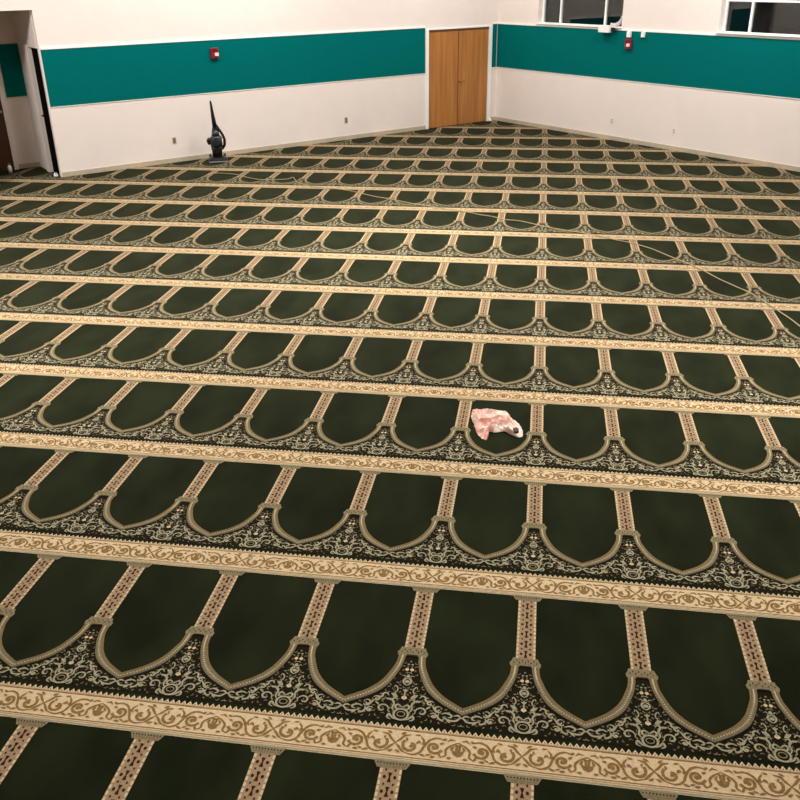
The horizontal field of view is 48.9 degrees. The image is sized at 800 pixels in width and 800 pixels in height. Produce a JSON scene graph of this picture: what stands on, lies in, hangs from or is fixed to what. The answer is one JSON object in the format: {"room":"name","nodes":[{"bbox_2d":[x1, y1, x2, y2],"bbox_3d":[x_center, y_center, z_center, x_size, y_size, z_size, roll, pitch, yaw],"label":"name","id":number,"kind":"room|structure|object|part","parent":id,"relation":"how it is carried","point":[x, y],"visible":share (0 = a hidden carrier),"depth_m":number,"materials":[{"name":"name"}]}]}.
{"room":"mosque","nodes":[
{"label":"mosque","id":0,"kind":"room"},
{"bbox_2d":[0,11,38,170],"bbox_3d":[-7.688,-5.747,15.732,1.890,3.300,0.100,-18,31,-31],"label":"wall","id":1,"kind":"structure","parent":0,"point":[18,109],"depth_m":16.39,"materials":[{"name":"beige paint"}]},
{"bbox_2d":[0,76,18,170],"bbox_3d":[-7.675,-5.188,15.852,1.150,2.190,0.129,-18,31,-31],"label":"door","id":2,"kind":"structure","parent":1,"relation":"in","point":[7,148],"depth_m":16.35,"materials":[{"name":"brown paint"}]},
{"bbox_2d":[0,43,26,96],"bbox_3d":[-7.064,-5.998,16.023,0.360,0.900,0.025,-18,31,-31],"label":"wall panel","id":3,"kind":"object","parent":1,"relation":"attached to","point":[10,62],"visible":1,"depth_m":16.01,"materials":[{"name":"fabric"}]},
{"bbox_2d":[18,162,39,168],"bbox_3d":[-7.064,-4.470,16.763,0.400,0.085,0.014,-18,31,-31],"label":"baseboard","id":4,"kind":"structure","parent":1,"relation":"attached to","point":[34,164],"depth_m":16.76,"materials":[{"name":"beige wood"}]},
{"bbox_2d":[11,10,53,171],"bbox_3d":[-6.533,-5.772,15.752,0.100,3.300,1.200,-18,31,-31],"label":"wall","id":5,"kind":"structure","parent":0,"point":[22,19],"depth_m":15.82,"materials":[{"name":"beige paint"}]},
{"bbox_2d":[24,44,59,173],"bbox_3d":[-6.388,-5.178,15.785,0.115,2.200,0.658,-18,31,-31],"label":"door frame","id":6,"kind":"structure","parent":5,"relation":"in","point":[45,115],"depth_m":15.82,"materials":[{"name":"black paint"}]},
{"bbox_2d":[0,0,498,176],"bbox_3d":[-5.640,-6.749,15.108,19.600,5.600,0.101,-18,31,-31],"label":"wall","id":7,"kind":"structure","parent":0,"point":[89,136],"depth_m":17.11,"materials":[{"name":"beige paint"}]},
{"bbox_2d":[39,50,62,176],"bbox_3d":[-6.136,-5.003,15.478,0.024,2.150,0.006,-18,31,-31],"label":"trim","id":8,"kind":"structure","parent":7,"relation":"attached to","point":[39,50],"depth_m":15.46,"materials":[{"name":"beige paint"}]},
{"bbox_2d":[40,26,425,107],"bbox_3d":[-2.783,-6.652,17.348,8.233,0.983,0.023,-18,31,-31],"label":"wall panel","id":9,"kind":"object","parent":7,"relation":"attached to","point":[117,72],"visible":1,"depth_m":16.96,"materials":[{"name":"paint"}]},
{"bbox_2d":[210,48,218,58],"bbox_3d":[-3.519,-6.589,16.724,0.150,0.190,0.085,-18,31,-31],"label":"fire alarm","id":10,"kind":"object","parent":9,"relation":"attached to","point":[214,53],"visible":1,"depth_m":16.71,"materials":[{"name":"red plastic"}]},
{"bbox_3d":[-2.788,-7.078,17.140,8.233,0.036,0.022,-18,31,-31],"label":"cap trim","id":11,"kind":"part","parent":9,"relation":"part of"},
{"bbox_3d":[-2.780,-6.218,17.565,8.233,0.012,0.011,-18,31,-31],"label":"trim","id":12,"kind":"part","parent":9,"relation":"part of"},
{"bbox_2d":[62,117,494,176],"bbox_3d":[-1.904,-5.452,18.629,10.360,0.085,0.015,-18,31,-31],"label":"baseboard","id":13,"kind":"structure","parent":7,"relation":"attached to","point":[294,144],"depth_m":17.79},
{"bbox_2d":[425,25,492,128],"bbox_3d":[1.355,-7.445,20.283,1.940,2.135,0.115,-18,31,-31],"label":"door","id":14,"kind":"structure","parent":7,"relation":"in","point":[457,87],"depth_m":20.27,"materials":[{"name":"brown wood"}]},
{"bbox_2d":[492,22,497,67],"bbox_3d":[2.205,-8.281,20.542,0.133,0.983,0.022,-18,31,-31],"label":"wall panel","id":15,"kind":"object","parent":7,"relation":"attached to","point":[494,39],"visible":1,"depth_m":20.53,"materials":[{"name":"fabric"}]},
{"bbox_2d":[42,121,483,176],"bbox_3d":[-0.192,-1.043,9.868,20.396,0.149,21.902,-18,31,-32],"label":"floor","id":16,"kind":"structure","parent":0,"point":[481,121],"depth_m":20.64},
{"bbox_2d":[0,120,799,799],"bbox_3d":[0.909,-1.244,10.059,18.302,0.016,20.749,-14,29,-25],"label":"carpet","id":17,"kind":"object","parent":16,"relation":"on","point":[261,538],"visible":1,"depth_m":6.41,"materials":[{"name":"green carpet"}]},
{"bbox_2d":[7,163,12,173],"bbox_3d":[-7.213,-4.282,16.266,0.074,0.180,0.074,-18,31,-31],"label":"bottle","id":18,"kind":"object","parent":17,"relation":"on","point":[9,167],"visible":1,"depth_m":16.25,"materials":[{"name":"white plastic"}]},
{"bbox_2d":[207,101,227,162],"bbox_3d":[-3.534,-5.145,16.857,0.369,1.125,0.363,-7,27,-12],"label":"vacuum cleaner","id":19,"kind":"object","parent":17,"relation":"on","point":[215,140],"visible":1,"depth_m":16.91,"materials":[{"name":"black plastic"}]},
{"bbox_3d":[-3.556,-5.452,16.764,0.099,0.491,0.096,-7,27,-12],"label":"handle","id":20,"kind":"part","parent":19,"relation":"part of","materials":[{"name":"black plastic"}]},
{"bbox_3d":[-3.537,-5.125,16.866,0.136,0.116,0.130,-7,27,-12],"label":"bin lid","id":21,"kind":"part","parent":19,"relation":"part of","materials":[{"name":"grey plastic"}]},
{"bbox_2d":[471,408,522,439],"bbox_3d":[0.771,0.162,7.098,0.373,0.068,0.527,-5,26,-8],"label":"crumpled cloth","id":22,"kind":"object","parent":17,"relation":"on","point":[485,421],"visible":1,"depth_m":7.03,"materials":[{"name":"pink fabric"}]},
{"bbox_2d":[205,173,799,326],"bbox_3d":[1.034,-2.452,12.491,1.924,0.013,11.743,-22,33,-36],"label":"extension cord","id":23,"kind":"object","parent":17,"relation":"on","point":[212,173],"visible":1,"depth_m":12.40,"materials":[{"name":"beige plastic"}]},
{"bbox_2d":[495,0,799,166],"bbox_3d":[8.238,-5.979,13.161,0.240,5.600,19.500,-19,31,-32],"label":"wall","id":24,"kind":"structure","parent":0,"point":[757,127],"depth_m":17.38,"materials":[{"name":"beige paint"}]},
{"bbox_2d":[535,0,623,27],"bbox_3d":[3.807,-8.572,18.338,0.260,1.430,2.400,-19,31,-32],"label":"window","id":25,"kind":"structure","parent":24,"relation":"in","point":[584,13],"depth_m":18.61,"materials":[{"name":"clear glass"}]},
{"bbox_3d":[3.343,-8.907,19.036,0.006,1.380,0.485,-19,31,-32],"label":"glass pane","id":26,"kind":"part","parent":25,"relation":"part of","materials":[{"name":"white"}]},
{"bbox_3d":[3.789,-7.931,18.630,0.195,0.022,2.400,-19,31,-32],"label":"sill","id":27,"kind":"part","parent":25,"relation":"part of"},
{"bbox_3d":[3.873,-8.604,18.402,0.006,1.380,1.235,-19,31,-33],"label":"glass pane","id":28,"kind":"part","parent":25,"relation":"part of","materials":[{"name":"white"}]},
{"bbox_3d":[4.414,-8.295,17.756,0.006,1.380,0.520,-19,31,-33],"label":"glass pane","id":29,"kind":"part","parent":25,"relation":"part of","materials":[{"name":"black"}]},
{"bbox_2d":[610,16,621,26],"bbox_3d":[4.406,-7.697,17.884,0.076,0.208,0.307,-19,31,-33],"label":"rag","id":30,"kind":"object","parent":25,"relation":"on","point":[619,22],"visible":0.99,"depth_m":17.86,"materials":[{"name":"fabric"}]},
{"bbox_2d":[495,117,799,171],"bbox_3d":[8.173,-3.465,14.300,0.027,0.085,19.486,-19,31,-33],"label":"baseboard","id":31,"kind":"structure","parent":24,"relation":"attached to","point":[656,145],"depth_m":17.80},
{"bbox_2d":[496,22,799,99],"bbox_3d":[8.116,-4.966,13.613,0.022,0.981,19.400,-19,31,-32],"label":"wall panel","id":32,"kind":"object","parent":24,"relation":"attached to","point":[745,64],"visible":1,"depth_m":17.20,"materials":[{"name":"paint"}]},
{"bbox_2d":[598,25,614,32],"bbox_3d":[4.212,-7.555,17.917,0.099,0.135,0.375,-19,31,-33],"label":"junction box","id":33,"kind":"object","parent":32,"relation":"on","point":[601,28],"visible":1,"depth_m":17.87,"materials":[{"name":"white plastic"}]},
{"bbox_2d":[624,39,632,48],"bbox_3d":[4.576,-7.147,17.670,0.085,0.190,0.150,-19,31,-32],"label":"fire alarm","id":34,"kind":"object","parent":32,"relation":"attached to","point":[628,42],"visible":1,"depth_m":17.64,"materials":[{"name":"red plastic"}]},
{"bbox_2d":[626,31,631,36],"bbox_3d":[4.583,-7.313,17.600,0.057,0.110,0.085,-19,31,-32],"label":"junction box","id":35,"kind":"object","parent":32,"relation":"attached to","point":[629,33],"visible":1,"depth_m":17.57,"materials":[{"name":"white plastic"}]},
{"bbox_3d":[8.111,-5.391,13.405,0.022,0.036,19.400,-19,31,-32],"label":"cap trim","id":36,"kind":"part","parent":32,"relation":"part of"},
{"bbox_3d":[8.126,-4.533,13.829,0.011,0.012,19.400,-19,31,-33],"label":"trim","id":37,"kind":"part","parent":32,"relation":"part of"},
{"bbox_2d":[715,0,799,37],"bbox_3d":[6.591,-6.981,15.013,0.260,1.430,2.400,-19,31,-33],"label":"window","id":38,"kind":"structure","parent":24,"relation":"in","point":[778,18],"depth_m":15.54,"materials":[{"name":"clear glass"}]},
{"bbox_3d":[6.129,-7.315,15.709,0.006,1.380,0.490,-19,31,-33],"label":"glass pane","id":39,"kind":"part","parent":38,"relation":"part of","materials":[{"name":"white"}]},
{"bbox_3d":[6.574,-6.339,15.305,0.195,0.022,2.400,-19,31,-32],"label":"sill","id":40,"kind":"part","parent":38,"relation":"part of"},
{"bbox_3d":[6.668,-7.007,15.064,0.006,1.380,1.260,-19,31,-33],"label":"glass pane","id":41,"kind":"part","parent":38,"relation":"part of","materials":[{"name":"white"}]}
]}

